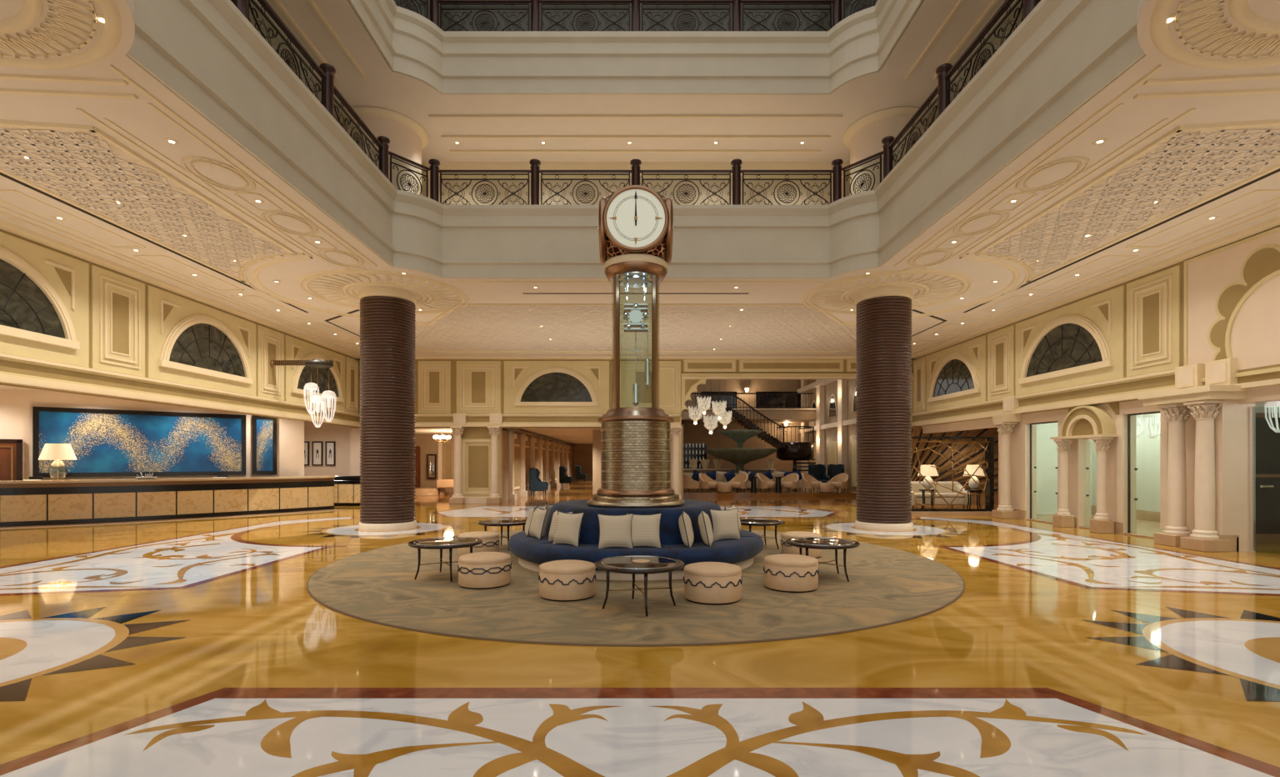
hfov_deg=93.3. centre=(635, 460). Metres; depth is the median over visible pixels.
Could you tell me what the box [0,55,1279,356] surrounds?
ceiling
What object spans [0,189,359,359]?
trim
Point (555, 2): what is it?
balustrade
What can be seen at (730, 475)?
cushion
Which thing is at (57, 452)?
table lamp
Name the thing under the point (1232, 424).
wall
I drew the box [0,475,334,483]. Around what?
countertop
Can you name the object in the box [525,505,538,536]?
throw cushion
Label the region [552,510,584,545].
throw cushion
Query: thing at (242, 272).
trim
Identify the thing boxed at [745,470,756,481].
cushion
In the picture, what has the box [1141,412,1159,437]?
chandelier
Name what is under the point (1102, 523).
column
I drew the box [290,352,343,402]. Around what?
window
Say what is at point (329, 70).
newel post
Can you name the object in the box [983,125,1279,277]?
trim
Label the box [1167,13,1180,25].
recessed light
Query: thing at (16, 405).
wall
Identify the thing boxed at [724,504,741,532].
throw cushion
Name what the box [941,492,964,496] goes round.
seat cushion
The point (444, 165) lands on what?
balcony railing
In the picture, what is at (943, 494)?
seat cushion
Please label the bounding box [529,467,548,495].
chair
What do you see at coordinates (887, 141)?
newel post
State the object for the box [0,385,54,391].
ceiling
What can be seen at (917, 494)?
seat cushion
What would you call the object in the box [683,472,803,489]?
banquette
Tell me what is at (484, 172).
balustrade
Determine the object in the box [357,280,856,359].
trim
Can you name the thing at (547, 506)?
throw cushion
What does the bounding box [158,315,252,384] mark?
window
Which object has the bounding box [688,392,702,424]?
crystal pendant
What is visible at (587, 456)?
wall
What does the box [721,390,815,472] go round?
curved staircase
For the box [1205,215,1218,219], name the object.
recessed light
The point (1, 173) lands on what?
trim
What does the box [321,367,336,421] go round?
pendant light
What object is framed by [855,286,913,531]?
pillar
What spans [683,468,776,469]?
countertop
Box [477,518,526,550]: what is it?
coffee table
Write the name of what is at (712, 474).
cushion
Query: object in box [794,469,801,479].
cushion
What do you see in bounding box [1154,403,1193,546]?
column
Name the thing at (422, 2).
balustrade
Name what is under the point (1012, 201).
recessed light
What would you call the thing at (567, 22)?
railing
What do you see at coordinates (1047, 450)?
wall
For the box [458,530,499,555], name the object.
ottoman
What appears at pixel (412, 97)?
ceiling
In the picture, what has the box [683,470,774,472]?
countertop
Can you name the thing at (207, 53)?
fascia
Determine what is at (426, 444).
wall
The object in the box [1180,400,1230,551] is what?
column
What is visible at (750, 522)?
coffee table
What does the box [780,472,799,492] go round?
armchair
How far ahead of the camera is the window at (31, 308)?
10.89 m
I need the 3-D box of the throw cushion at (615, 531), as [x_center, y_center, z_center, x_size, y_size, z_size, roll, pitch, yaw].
[-0.287,0.985,8.484,0.510,0.492,0.231,0,0,-5]
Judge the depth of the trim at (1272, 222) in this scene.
12.67 m
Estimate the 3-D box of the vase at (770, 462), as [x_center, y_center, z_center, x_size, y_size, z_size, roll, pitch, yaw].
[7.865,0.185,35.200,0.562,0.550,0.532,0,0,0]
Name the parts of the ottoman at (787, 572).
braid trim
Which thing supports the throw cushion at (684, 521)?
on the sofa at (532, 552)
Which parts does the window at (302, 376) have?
glass pane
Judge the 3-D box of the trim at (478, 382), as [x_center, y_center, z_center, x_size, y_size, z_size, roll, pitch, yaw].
[0.000,-1.180,23.893,21.963,5.660,0.480,0,0,-1]
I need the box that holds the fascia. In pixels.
[125,0,1145,278]
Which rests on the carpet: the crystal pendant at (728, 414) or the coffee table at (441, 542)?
the coffee table at (441, 542)
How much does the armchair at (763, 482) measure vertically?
0.900 m
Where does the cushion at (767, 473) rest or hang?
on the banquette
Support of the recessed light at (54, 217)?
in the ceiling at (136, 117)
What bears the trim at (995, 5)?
attached to the ceiling at (412, 97)
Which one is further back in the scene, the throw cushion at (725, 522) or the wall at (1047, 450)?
the wall at (1047, 450)
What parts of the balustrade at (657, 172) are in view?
handrail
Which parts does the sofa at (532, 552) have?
backrest, seat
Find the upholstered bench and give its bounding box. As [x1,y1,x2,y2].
[436,479,453,494]
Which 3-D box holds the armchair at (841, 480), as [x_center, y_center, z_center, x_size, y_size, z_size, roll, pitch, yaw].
[9.684,1.030,28.924,0.890,0.900,0.978,0,0,-33]
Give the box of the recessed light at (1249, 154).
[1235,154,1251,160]
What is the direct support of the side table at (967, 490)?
on the floor at (850, 501)
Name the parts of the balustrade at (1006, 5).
handrail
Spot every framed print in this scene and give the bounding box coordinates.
[304,440,309,465]
[311,440,323,465]
[325,440,335,465]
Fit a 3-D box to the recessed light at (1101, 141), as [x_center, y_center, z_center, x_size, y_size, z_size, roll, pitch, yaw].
[5.930,-4.087,7.720,0.160,0.026,0.160,0,0,0]
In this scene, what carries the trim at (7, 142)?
attached to the ceiling at (136, 117)
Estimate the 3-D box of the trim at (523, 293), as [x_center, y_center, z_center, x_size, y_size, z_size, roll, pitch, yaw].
[0.000,-4.082,14.715,5.500,0.016,0.070,0,0,0]
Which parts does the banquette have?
backrest, seat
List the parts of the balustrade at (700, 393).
rail, handrail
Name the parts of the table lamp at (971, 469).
globe, lamp shade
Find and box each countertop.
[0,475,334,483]
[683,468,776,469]
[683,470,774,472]
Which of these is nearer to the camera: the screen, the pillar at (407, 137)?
the pillar at (407, 137)
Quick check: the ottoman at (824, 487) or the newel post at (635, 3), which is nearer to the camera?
the newel post at (635, 3)
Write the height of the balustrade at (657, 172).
0.890 m
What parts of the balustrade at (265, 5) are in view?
handrail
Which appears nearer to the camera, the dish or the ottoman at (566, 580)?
the ottoman at (566, 580)
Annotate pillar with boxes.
[337,106,429,194]
[358,286,416,531]
[842,106,934,194]
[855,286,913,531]
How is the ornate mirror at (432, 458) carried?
attached to the wall at (426, 444)
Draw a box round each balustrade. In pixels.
[248,0,326,105]
[334,85,383,171]
[388,150,430,197]
[396,0,428,19]
[437,0,530,30]
[437,170,530,204]
[539,0,631,30]
[539,170,631,204]
[640,0,732,30]
[640,170,732,204]
[686,392,814,407]
[740,0,834,30]
[740,170,834,204]
[840,150,883,197]
[843,0,874,19]
[888,85,937,171]
[945,0,1023,105]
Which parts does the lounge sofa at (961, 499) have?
armrest, backrest, seat, armrest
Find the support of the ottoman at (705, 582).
on the carpet
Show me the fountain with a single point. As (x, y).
(739, 457)
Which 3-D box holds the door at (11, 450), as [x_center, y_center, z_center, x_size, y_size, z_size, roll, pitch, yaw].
[-17.286,0.530,16.117,1.320,2.240,0.130,0,0,-38]
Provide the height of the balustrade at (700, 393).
0.935 m
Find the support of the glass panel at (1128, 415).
attached to the wall at (1232, 424)
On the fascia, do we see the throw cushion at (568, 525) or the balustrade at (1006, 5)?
the balustrade at (1006, 5)
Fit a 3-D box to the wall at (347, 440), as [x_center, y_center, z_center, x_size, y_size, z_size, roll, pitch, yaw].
[-1.610,-1.215,24.250,25.780,5.730,0.700,0,0,0]
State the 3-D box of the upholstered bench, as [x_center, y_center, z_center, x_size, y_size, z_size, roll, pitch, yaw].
[-8.900,1.275,29.400,1.400,0.750,0.500,0,0,0]
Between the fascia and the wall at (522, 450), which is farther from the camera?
the wall at (522, 450)
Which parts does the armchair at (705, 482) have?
seat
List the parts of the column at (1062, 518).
moulding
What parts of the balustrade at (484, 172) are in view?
handrail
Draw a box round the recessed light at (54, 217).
[53,215,65,219]
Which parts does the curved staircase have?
handrail, handrail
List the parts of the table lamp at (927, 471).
lamp shade, globe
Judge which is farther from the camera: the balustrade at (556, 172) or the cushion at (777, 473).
the cushion at (777, 473)
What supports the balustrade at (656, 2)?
on the trim at (412, 45)
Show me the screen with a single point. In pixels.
(988, 491)
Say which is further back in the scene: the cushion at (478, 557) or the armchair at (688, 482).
the armchair at (688, 482)
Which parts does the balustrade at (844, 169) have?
handrail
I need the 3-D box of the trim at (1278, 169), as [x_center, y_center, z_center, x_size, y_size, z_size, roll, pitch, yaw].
[8.255,-4.082,10.900,1.610,0.016,17.800,0,0,0]
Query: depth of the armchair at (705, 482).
28.71 m
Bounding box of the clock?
[587,185,684,508]
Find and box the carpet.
[306,529,964,645]
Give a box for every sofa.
[508,499,763,579]
[910,480,969,508]
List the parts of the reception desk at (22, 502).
stone panel, stone panel, stone panel, stone panel, stone panel, stone panel, stone panel, stone panel, stone panel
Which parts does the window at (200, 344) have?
glass pane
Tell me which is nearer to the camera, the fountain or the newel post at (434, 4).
the newel post at (434, 4)
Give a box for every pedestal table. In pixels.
[749,476,758,492]
[774,476,782,492]
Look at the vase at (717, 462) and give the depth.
35.04 m
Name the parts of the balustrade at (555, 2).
handrail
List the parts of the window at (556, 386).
glass pane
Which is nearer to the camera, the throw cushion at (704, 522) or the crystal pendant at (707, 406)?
the throw cushion at (704, 522)
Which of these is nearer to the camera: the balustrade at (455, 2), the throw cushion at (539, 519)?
the throw cushion at (539, 519)
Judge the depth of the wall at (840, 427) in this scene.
35.71 m
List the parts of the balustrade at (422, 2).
frame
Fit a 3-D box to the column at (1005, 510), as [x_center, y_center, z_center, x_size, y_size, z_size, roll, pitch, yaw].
[10.700,0.270,17.500,0.480,2.760,0.480,0,0,0]
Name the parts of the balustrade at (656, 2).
handrail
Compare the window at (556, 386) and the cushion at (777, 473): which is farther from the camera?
the cushion at (777, 473)
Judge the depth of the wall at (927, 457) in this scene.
23.20 m
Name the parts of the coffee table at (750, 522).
leg, leg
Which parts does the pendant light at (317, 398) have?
suspension rod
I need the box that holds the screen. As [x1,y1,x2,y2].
[910,435,995,510]
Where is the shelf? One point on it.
(687, 447)
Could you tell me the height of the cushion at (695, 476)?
0.700 m
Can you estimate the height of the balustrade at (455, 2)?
0.890 m
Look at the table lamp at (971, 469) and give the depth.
19.61 m
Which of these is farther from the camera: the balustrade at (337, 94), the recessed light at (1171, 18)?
the balustrade at (337, 94)
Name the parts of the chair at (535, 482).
backrest, wing arm, wing arm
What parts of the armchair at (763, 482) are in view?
seat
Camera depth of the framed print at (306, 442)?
24.26 m
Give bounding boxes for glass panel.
[1030,420,1057,518]
[1127,410,1159,532]
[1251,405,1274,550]
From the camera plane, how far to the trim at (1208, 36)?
5.72 m
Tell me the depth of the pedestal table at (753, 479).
28.49 m
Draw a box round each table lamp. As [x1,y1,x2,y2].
[38,443,77,479]
[917,465,938,489]
[963,465,984,489]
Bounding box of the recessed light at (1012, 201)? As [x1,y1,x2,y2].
[1007,199,1019,203]
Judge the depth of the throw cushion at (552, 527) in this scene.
9.05 m
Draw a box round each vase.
[688,459,698,469]
[700,459,709,469]
[712,459,722,469]
[765,459,775,469]
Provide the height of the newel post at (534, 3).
1.125 m
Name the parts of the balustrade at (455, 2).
handrail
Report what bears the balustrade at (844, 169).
on the fascia
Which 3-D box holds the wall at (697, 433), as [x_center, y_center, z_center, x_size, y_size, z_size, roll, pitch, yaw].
[7.450,-2.850,42.100,11.100,9.000,0.200,0,0,0]
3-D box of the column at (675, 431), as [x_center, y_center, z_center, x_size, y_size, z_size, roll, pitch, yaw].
[1.550,0.160,23.500,0.500,2.980,0.500,0,0,0]
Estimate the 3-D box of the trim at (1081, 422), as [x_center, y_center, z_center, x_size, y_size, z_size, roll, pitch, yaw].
[10.770,-0.940,14.540,0.420,0.780,1.720,0,0,0]
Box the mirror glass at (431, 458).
[428,455,434,476]
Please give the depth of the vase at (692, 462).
35.05 m
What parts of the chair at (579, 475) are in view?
wing arm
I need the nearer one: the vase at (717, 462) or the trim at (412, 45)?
the trim at (412, 45)
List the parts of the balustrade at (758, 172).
handrail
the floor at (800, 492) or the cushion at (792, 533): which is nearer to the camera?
the cushion at (792, 533)
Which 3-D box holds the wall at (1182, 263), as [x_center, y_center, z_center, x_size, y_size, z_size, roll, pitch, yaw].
[11.130,-1.215,10.600,0.300,5.730,27.200,0,0,0]
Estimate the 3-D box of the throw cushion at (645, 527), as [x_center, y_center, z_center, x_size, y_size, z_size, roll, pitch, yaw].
[0.114,0.985,8.564,0.510,0.492,0.231,0,0,2]
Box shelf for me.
[683,444,706,468]
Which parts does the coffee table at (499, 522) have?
leg, leg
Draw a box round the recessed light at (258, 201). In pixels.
[252,199,264,203]
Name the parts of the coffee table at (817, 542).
leg, leg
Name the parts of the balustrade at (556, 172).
handrail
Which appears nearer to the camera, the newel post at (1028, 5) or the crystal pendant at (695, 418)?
the newel post at (1028, 5)
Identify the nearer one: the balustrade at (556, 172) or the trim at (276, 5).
the trim at (276, 5)
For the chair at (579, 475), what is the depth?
46.57 m
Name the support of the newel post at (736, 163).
on the fascia
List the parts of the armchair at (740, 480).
seat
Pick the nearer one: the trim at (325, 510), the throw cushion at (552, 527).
the throw cushion at (552, 527)
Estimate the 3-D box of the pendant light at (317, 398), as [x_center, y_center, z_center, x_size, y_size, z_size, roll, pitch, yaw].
[-9.401,-1.942,17.850,0.413,1.897,0.414,0,0,0]
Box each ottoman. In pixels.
[457,551,511,589]
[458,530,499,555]
[538,559,595,601]
[683,561,742,604]
[716,482,731,492]
[763,553,819,592]
[780,530,822,558]
[819,482,834,492]
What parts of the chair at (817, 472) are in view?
wing arm, backrest, wing arm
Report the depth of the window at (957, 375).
20.71 m
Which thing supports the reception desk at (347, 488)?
on the floor at (198, 647)
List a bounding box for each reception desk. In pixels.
[0,475,334,526]
[334,475,360,505]
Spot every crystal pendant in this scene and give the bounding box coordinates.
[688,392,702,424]
[696,395,711,414]
[703,414,718,433]
[711,400,726,419]
[718,410,732,428]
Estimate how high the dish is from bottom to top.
0.201 m
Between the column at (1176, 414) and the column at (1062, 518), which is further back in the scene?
the column at (1062, 518)
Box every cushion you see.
[458,530,499,538]
[458,551,510,563]
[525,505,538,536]
[529,506,548,539]
[539,559,595,572]
[543,501,559,527]
[548,509,573,541]
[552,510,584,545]
[597,513,633,548]
[625,512,661,547]
[678,510,694,547]
[683,561,741,574]
[691,470,704,481]
[698,510,713,545]
[705,470,716,479]
[709,507,740,540]
[714,470,726,481]
[724,469,734,481]
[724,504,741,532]
[739,470,750,481]
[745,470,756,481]
[762,469,773,479]
[763,553,818,565]
[772,470,784,480]
[780,530,822,537]
[781,470,793,477]
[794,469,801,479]
[914,492,930,496]
[925,492,947,496]
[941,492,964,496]
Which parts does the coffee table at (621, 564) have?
leg, leg, leg, leg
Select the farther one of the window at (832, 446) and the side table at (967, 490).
the window at (832, 446)
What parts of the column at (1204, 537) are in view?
moulding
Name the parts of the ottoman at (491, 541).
braid trim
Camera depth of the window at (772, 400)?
41.80 m
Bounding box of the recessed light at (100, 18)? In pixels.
[90,13,104,25]
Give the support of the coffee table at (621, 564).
on the carpet
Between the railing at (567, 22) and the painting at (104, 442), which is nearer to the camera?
the railing at (567, 22)
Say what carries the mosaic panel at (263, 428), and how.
attached to the wall at (16, 405)
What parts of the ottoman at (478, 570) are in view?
braid trim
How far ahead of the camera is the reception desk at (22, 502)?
16.90 m
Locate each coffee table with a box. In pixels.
[408,536,482,581]
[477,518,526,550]
[594,555,684,615]
[740,518,784,549]
[785,536,859,581]
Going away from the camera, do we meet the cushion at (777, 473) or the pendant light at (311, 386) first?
the pendant light at (311, 386)
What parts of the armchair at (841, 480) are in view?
seat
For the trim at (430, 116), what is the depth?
15.20 m
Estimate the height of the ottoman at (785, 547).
0.402 m
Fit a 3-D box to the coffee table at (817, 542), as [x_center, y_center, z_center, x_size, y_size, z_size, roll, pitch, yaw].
[2.620,1.380,8.500,1.000,0.511,1.000,0,0,-29]
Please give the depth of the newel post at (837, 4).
13.54 m
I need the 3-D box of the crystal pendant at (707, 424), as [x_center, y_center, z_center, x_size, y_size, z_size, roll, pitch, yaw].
[3.265,-3.814,26.300,0.671,5.271,0.671,0,0,0]
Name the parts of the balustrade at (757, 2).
handrail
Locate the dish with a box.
[135,471,158,479]
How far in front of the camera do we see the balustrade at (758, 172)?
13.61 m
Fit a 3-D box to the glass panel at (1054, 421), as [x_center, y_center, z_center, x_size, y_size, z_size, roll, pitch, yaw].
[11.109,0.285,16.370,0.042,2.670,1.260,0,0,0]
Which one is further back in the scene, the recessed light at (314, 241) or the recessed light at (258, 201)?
the recessed light at (314, 241)
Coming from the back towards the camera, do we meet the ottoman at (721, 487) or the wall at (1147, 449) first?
the ottoman at (721, 487)
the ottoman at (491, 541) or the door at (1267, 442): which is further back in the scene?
the door at (1267, 442)
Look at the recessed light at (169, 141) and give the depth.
7.71 m
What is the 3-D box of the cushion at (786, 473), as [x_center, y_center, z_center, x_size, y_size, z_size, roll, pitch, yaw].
[7.739,0.780,30.900,0.640,0.584,0.222,0,0,11]
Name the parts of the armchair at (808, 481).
seat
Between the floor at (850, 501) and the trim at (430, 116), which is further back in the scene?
the floor at (850, 501)
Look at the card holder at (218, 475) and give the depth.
18.35 m
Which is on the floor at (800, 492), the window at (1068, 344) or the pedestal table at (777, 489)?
the pedestal table at (777, 489)
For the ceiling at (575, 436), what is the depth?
32.35 m
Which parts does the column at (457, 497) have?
moulding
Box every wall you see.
[0,229,358,426]
[0,388,304,479]
[304,359,913,497]
[414,434,454,493]
[502,428,575,501]
[573,410,683,499]
[683,379,800,472]
[796,379,857,489]
[910,425,998,503]
[913,225,1279,425]
[921,385,1279,551]
[1036,422,1092,514]
[1091,417,1159,521]
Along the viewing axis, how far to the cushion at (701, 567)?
6.99 m
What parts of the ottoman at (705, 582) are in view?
braid trim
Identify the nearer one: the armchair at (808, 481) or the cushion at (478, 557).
the cushion at (478, 557)
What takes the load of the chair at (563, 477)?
on the floor at (198, 647)
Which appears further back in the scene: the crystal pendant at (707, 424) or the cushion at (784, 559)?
the crystal pendant at (707, 424)
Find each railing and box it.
[394,0,877,30]
[421,161,849,204]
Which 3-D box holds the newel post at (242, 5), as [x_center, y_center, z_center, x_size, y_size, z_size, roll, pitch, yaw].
[-5.290,-6.223,8.070,0.260,1.125,0.260,0,0,0]
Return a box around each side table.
[918,489,937,508]
[964,489,982,508]
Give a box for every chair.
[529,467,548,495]
[559,465,573,485]
[575,465,586,481]
[808,464,830,488]
[827,464,844,489]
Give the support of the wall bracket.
attached to the wall at (1, 230)
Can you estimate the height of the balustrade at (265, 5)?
0.890 m
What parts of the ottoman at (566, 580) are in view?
braid trim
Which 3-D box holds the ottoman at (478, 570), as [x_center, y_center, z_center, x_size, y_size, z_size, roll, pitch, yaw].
[-2.000,1.431,8.000,0.695,0.402,0.695,0,0,-2]
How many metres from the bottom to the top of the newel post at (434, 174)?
1.125 m
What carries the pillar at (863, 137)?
on the floor
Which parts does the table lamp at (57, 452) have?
globe, lamp shade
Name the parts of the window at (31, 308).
glass pane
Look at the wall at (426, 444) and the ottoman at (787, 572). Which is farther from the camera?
the wall at (426, 444)
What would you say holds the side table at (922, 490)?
on the floor at (850, 501)
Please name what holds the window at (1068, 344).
in the wall at (1182, 263)
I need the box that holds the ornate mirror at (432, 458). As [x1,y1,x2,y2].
[427,454,436,478]
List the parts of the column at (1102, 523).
moulding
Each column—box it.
[449,426,464,503]
[486,426,502,503]
[670,426,682,499]
[991,421,1019,518]
[1052,438,1074,527]
[1090,436,1114,533]
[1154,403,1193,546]
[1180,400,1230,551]
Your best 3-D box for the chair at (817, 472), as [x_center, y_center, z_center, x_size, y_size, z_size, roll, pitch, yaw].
[9.716,0.820,31.981,0.860,1.320,0.800,0,0,-17]
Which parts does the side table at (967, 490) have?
leg, leg, leg, leg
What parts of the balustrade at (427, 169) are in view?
handrail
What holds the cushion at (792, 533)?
on the ottoman at (785, 547)
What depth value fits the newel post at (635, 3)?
13.54 m
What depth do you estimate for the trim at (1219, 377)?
11.60 m
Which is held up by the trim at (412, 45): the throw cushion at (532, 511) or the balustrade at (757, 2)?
the balustrade at (757, 2)
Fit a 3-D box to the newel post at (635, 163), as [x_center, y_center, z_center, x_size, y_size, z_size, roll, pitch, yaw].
[0.000,-6.223,13.620,0.260,1.125,0.260,0,0,0]
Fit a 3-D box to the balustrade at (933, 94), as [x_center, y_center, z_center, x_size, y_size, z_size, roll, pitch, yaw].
[5.301,-6.105,11.520,0.093,0.890,2.100,0,0,0]
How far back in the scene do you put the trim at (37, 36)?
5.72 m
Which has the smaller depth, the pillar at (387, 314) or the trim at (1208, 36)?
the trim at (1208, 36)
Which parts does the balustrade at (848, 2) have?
frame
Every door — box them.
[0,439,22,480]
[1255,401,1279,541]
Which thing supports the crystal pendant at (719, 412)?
hanging from the ceiling
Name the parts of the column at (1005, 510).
moulding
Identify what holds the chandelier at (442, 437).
hanging from the ceiling at (418, 431)
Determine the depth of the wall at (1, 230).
13.55 m
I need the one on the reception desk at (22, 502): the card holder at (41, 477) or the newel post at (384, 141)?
the card holder at (41, 477)
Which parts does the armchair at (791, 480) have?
seat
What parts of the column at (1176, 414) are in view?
moulding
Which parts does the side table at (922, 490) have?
leg, leg, leg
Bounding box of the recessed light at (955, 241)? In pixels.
[949,240,959,243]
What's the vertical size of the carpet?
0.015 m
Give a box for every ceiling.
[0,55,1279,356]
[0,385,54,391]
[279,0,992,161]
[414,428,530,434]
[518,420,683,444]
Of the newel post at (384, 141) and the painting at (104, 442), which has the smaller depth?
the newel post at (384, 141)
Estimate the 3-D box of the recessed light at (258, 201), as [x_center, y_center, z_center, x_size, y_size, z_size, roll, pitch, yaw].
[-5.930,-4.087,9.490,0.160,0.026,0.160,0,0,0]
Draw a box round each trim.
[0,0,134,73]
[0,64,469,323]
[0,129,284,274]
[0,172,359,336]
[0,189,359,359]
[0,231,360,426]
[0,509,342,529]
[249,0,366,79]
[348,0,923,94]
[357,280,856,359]
[359,359,914,503]
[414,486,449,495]
[415,305,856,351]
[429,115,842,152]
[449,357,1249,427]
[523,293,748,294]
[801,64,1279,323]
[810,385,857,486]
[905,0,1022,79]
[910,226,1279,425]
[911,168,1279,336]
[911,189,1279,359]
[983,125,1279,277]
[1050,402,1119,439]
[1136,0,1279,73]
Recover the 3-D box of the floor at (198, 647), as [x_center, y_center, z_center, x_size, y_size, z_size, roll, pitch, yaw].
[-3.000,1.785,27.000,38.000,0.330,66.000,0,0,0]
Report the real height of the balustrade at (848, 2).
0.890 m
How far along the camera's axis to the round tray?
6.72 m
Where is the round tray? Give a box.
[632,559,649,563]
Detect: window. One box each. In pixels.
[0,245,79,349]
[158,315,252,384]
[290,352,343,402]
[514,366,598,405]
[700,391,800,408]
[928,352,980,402]
[1019,315,1113,384]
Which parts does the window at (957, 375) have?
glass pane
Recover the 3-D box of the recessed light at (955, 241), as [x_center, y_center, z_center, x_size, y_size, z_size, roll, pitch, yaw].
[5.930,-4.087,11.260,0.160,0.026,0.160,0,0,0]
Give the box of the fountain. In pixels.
[702,429,778,488]
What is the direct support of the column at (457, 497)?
on the floor at (198, 647)
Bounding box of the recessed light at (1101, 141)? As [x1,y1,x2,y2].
[1092,138,1107,144]
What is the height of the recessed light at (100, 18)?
0.026 m
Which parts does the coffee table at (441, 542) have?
leg, leg, leg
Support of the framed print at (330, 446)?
attached to the wall at (347, 440)
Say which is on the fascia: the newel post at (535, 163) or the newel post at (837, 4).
the newel post at (535, 163)
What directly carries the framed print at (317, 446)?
attached to the wall at (347, 440)
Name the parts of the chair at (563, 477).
wing arm, wing arm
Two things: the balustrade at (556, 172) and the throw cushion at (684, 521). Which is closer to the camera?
the throw cushion at (684, 521)
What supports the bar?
on the floor at (800, 492)
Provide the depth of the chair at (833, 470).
32.51 m
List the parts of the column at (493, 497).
moulding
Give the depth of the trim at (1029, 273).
9.81 m
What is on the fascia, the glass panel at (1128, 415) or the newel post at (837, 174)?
the newel post at (837, 174)
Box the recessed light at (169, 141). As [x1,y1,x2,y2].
[164,138,179,144]
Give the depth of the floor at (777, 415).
38.00 m
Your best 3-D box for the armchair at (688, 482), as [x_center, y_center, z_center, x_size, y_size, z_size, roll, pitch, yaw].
[2.590,1.030,28.881,0.890,0.900,0.978,0,0,-25]
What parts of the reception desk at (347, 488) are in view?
stone panel, stone panel, stone panel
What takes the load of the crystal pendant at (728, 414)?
hanging from the ceiling
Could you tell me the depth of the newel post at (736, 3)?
13.54 m
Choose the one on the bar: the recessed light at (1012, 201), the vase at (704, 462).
the vase at (704, 462)
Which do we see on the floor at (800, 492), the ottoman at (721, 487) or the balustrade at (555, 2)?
the ottoman at (721, 487)
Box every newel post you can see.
[233,0,248,19]
[319,63,335,117]
[376,135,389,179]
[428,159,440,202]
[430,0,439,26]
[529,159,540,204]
[530,0,539,30]
[630,159,641,184]
[631,0,639,30]
[730,159,742,204]
[732,0,740,30]
[830,159,843,202]
[832,0,841,26]
[881,135,894,179]
[935,63,952,117]
[1023,0,1038,19]
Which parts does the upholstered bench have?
seat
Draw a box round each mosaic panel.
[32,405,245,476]
[251,415,276,474]
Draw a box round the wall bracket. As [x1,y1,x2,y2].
[270,359,333,367]
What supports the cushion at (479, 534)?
on the ottoman at (491, 541)
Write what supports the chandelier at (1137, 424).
hanging from the ceiling
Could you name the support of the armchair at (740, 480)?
on the floor at (800, 492)
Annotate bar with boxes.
[683,468,776,472]
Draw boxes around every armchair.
[683,473,699,492]
[699,472,717,491]
[727,472,747,492]
[756,472,775,492]
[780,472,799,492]
[801,472,821,492]
[826,472,848,491]
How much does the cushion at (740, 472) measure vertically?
0.596 m
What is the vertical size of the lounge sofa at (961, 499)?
0.920 m
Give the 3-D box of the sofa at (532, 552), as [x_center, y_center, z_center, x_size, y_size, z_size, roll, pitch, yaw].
[0.000,1.164,10.200,4.149,0.936,4.250,0,0,-31]
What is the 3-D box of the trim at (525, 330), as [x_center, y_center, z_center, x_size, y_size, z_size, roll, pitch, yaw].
[-0.031,-4.070,19.066,15.597,0.040,6.619,0,0,0]
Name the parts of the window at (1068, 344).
glass pane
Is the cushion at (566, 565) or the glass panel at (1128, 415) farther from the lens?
the glass panel at (1128, 415)
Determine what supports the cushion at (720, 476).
on the banquette
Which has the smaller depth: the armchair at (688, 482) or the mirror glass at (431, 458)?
the armchair at (688, 482)
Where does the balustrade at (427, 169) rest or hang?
on the fascia
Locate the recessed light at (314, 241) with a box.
[312,240,322,243]
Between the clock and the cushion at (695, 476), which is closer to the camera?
the clock
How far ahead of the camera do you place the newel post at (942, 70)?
10.30 m
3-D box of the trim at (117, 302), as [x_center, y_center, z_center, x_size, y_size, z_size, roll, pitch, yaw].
[-10.890,-2.650,10.450,0.180,2.600,26.900,0,0,0]
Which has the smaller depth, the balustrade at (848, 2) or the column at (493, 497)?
the balustrade at (848, 2)
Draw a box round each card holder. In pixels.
[23,475,43,479]
[213,474,227,477]
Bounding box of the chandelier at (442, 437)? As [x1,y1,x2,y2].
[433,430,450,442]
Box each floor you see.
[0,480,1279,776]
[683,408,815,423]
[683,487,857,496]
[815,497,998,514]
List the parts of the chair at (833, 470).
wing arm, backrest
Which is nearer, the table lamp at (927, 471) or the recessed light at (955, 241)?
the recessed light at (955, 241)
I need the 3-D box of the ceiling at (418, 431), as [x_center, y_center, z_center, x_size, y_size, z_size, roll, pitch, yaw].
[-8.900,-1.450,27.705,7.200,0.200,6.990,0,0,0]
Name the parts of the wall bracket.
canopy plate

